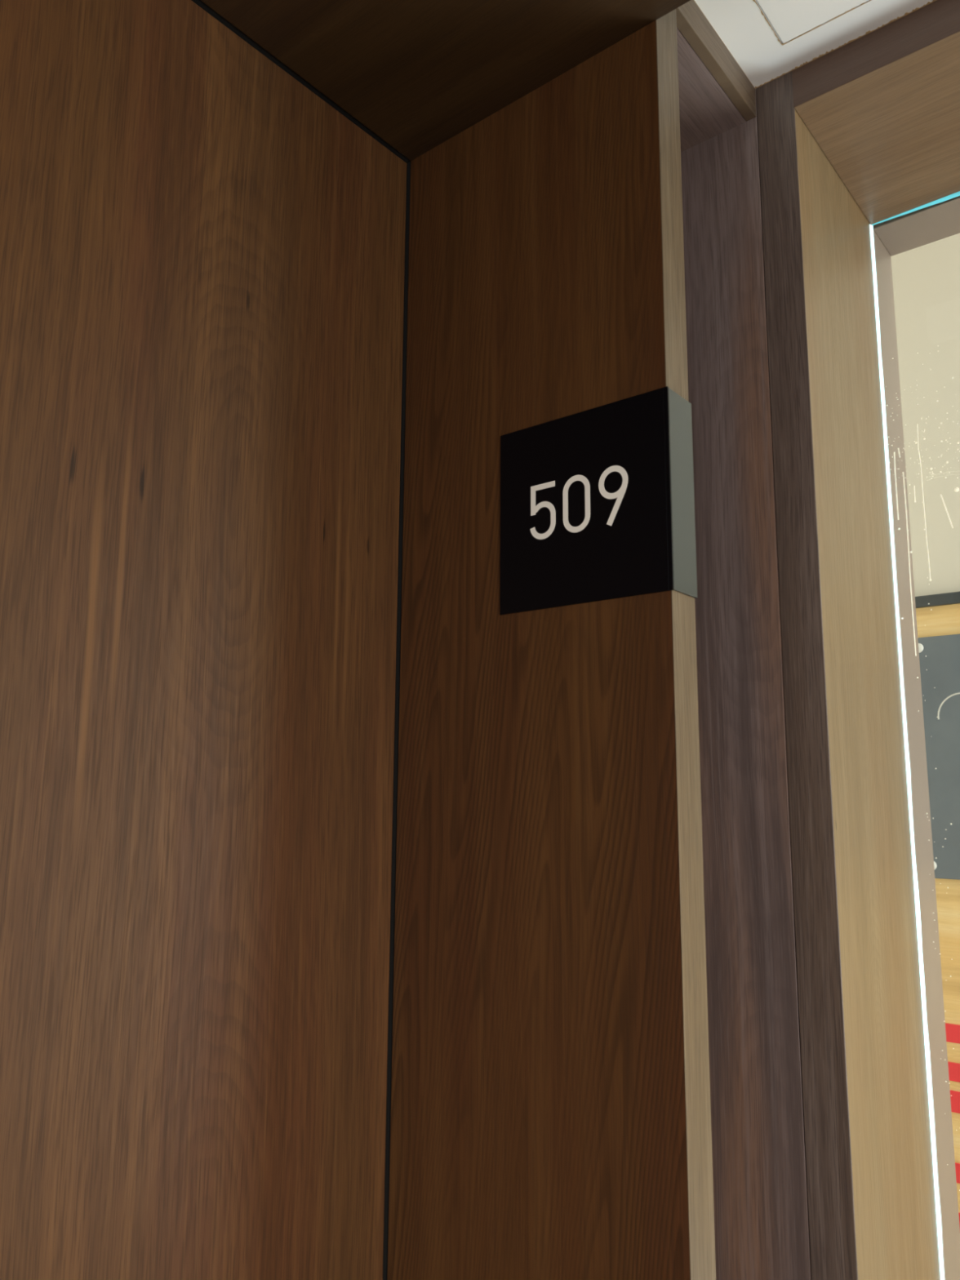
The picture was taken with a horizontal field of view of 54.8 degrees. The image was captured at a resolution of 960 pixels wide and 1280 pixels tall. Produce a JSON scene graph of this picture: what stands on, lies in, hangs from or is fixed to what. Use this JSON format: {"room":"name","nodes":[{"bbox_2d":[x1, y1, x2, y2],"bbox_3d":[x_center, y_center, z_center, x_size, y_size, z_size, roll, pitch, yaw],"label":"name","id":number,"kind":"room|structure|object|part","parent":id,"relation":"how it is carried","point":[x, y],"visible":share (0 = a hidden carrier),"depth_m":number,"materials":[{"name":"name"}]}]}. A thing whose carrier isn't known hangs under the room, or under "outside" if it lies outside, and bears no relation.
{"room":"building corridor","nodes":[
{"label":"building corridor","id":0,"kind":"room"},
{"bbox_2d":[0,0,406,1279],"bbox_3d":[-0.492,0.435,0.431,0.020,2.166,1.243,-7,-12,39],"label":"wall","id":1,"kind":"structure","parent":0,"point":[202,256],"depth_m":0.79,"materials":[{"name":"brown wood"}]},
{"bbox_2d":[191,0,690,162],"bbox_3d":[-0.082,-0.733,0.264,1.092,0.085,1.290,-7,-12,39],"label":"ceiling","id":2,"kind":"structure","parent":1,"relation":"attached to","point":[413,75],"depth_m":0.91,"materials":[{"name":"brown wood"}]},
{"bbox_2d":[382,8,715,1279],"bbox_3d":[0.041,0.462,0.831,0.342,2.258,0.043,-7,-12,39],"label":"wall","id":3,"kind":"structure","parent":0,"point":[548,1104],"depth_m":0.86,"materials":[{"name":"brown wood"}]},
{"bbox_2d":[499,386,697,614],"bbox_3d":[0.106,-0.121,0.875,0.186,0.183,0.046,-7,-12,39],"label":"number sign","id":4,"kind":"object","parent":3,"relation":"attached to","point":[597,504],"visible":1,"depth_m":0.84,"materials":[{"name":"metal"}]},
{"bbox_3d":[0.178,-0.130,0.819,0.002,0.182,0.044,-7,-12,39],"label":"return plate","id":5,"kind":"part","parent":4,"relation":"part of","materials":[{"name":"metal"}]},
{"bbox_2d":[676,26,746,151],"bbox_3d":[0.127,-0.606,1.099,0.310,0.012,0.197,-7,-12,39],"label":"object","id":6,"kind":"structure","parent":3,"relation":"attached to","point":[706,112],"depth_m":1.05,"materials":[{"name":"brown wood"}]},
{"bbox_2d":[675,0,755,121],"bbox_3d":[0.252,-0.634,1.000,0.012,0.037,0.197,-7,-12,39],"label":"trim","id":7,"kind":"structure","parent":3,"relation":"attached to","point":[692,24],"depth_m":1.00,"materials":[{"name":"beige wood"}]},
{"bbox_2d":[680,89,811,1279],"bbox_3d":[0.191,0.493,1.014,0.342,2.258,0.040,-7,-12,39],"label":"wall panel","id":8,"kind":"object","parent":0,"point":[761,1202],"visible":0.21,"depth_m":0.98,"materials":[{"name":"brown wood"}]},
{"bbox_2d":[755,71,857,1279],"bbox_3d":[0.329,0.472,0.879,0.043,2.258,0.002,-7,-12,39],"label":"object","id":9,"kind":"structure","parent":8,"relation":"attached to","point":[829,1180],"depth_m":0.94,"materials":[{"name":"brown wood"}]},
{"bbox_2d":[694,0,933,88],"bbox_3d":[0.321,-0.986,-0.921,2.561,0.034,3.140,-7,-12,39],"label":"ceiling","id":10,"kind":"structure","parent":0,"point":[741,26],"depth_m":1.00,"materials":[{"name":"white paint"}]},
{"bbox_2d":[752,0,871,45],"bbox_3d":[0.366,-0.713,0.667,0.502,0.013,0.500,-7,-12,39],"label":"ceiling access panel","id":11,"kind":"object","parent":10,"relation":"attached to","point":[790,19],"visible":1,"depth_m":0.97,"materials":[{"name":"white paint"}]},
{"bbox_2d":[755,0,936,88],"bbox_3d":[0.846,-0.706,0.649,1.361,0.001,0.003,-7,-12,39],"label":"trim","id":12,"kind":"structure","parent":10,"relation":"attached to","point":[928,2],"depth_m":1.01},
{"bbox_2d":[890,233,959,596],"bbox_3d":[1.841,0.051,1.466,3.383,3.300,0.100,-7,-12,39],"label":"wall","id":13,"kind":"structure","parent":0,"point":[926,278],"depth_m":2.15,"materials":[{"name":"beige paint"}]},
{"bbox_2d":[915,591,959,608],"bbox_3d":[1.921,-0.201,1.364,2.683,0.025,0.022,-7,-12,39],"label":"trim","id":14,"kind":"structure","parent":13,"relation":"attached to","point":[953,597],"depth_m":2.07,"materials":[{"name":"black metal"}]},
{"bbox_2d":[915,603,959,1213],"bbox_3d":[1.917,0.685,1.221,2.683,1.770,0.014,-7,-12,39],"label":"panelling","id":15,"kind":"object","parent":13,"relation":"attached to","point":[944,620],"depth_m":1.98,"materials":[{"name":"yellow wood"}]},
{"bbox_2d":[917,634,959,879],"bbox_3d":[1.390,0.204,1.716,1.125,0.526,0.019,-7,-12,39],"label":"chalkboard","id":16,"kind":"object","parent":15,"relation":"attached to","point":[940,683],"visible":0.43,"depth_m":2.02,"materials":[{"name":"stone"}]},
{"bbox_2d":[945,1022,959,1226],"bbox_3d":[1.128,0.993,1.809,0.420,0.407,0.003,-7,-12,39],"label":"stripes","id":17,"kind":"object","parent":15,"relation":"attached to","point":[953,1031],"depth_m":1.94,"materials":[{"name":"red paint"}]},
{"bbox_3d":[1.064,-1.189,0.812,1.532,1.075,0.353,-7,-12,39],"label":"wall","id":18,"kind":"structure","parent":0,"visible":0},
{"bbox_2d":[791,0,959,115],"bbox_3d":[0.947,-0.694,0.578,1.518,0.047,0.020,-7,-12,39],"label":"door frame","id":19,"kind":"structure","parent":18,"relation":"attached to","point":[939,20],"depth_m":0.99,"materials":[{"name":"brown wood"}]},
{"bbox_2d":[794,31,959,1279],"bbox_3d":[0.974,0.447,0.594,1.346,2.225,0.374,-7,-12,39],"label":"window","id":20,"kind":"structure","parent":18,"relation":"in","point":[882,144],"depth_m":1.05,"materials":[{"name":"brown wood"}]},
{"bbox_2d":[869,191,959,1279],"bbox_3d":[1.030,0.450,0.663,1.317,2.180,0.006,-7,-12,39],"label":"light strip","id":21,"kind":"object","parent":20,"relation":"attached to","point":[956,194],"visible":1,"depth_m":1.13,"materials":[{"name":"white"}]}
]}

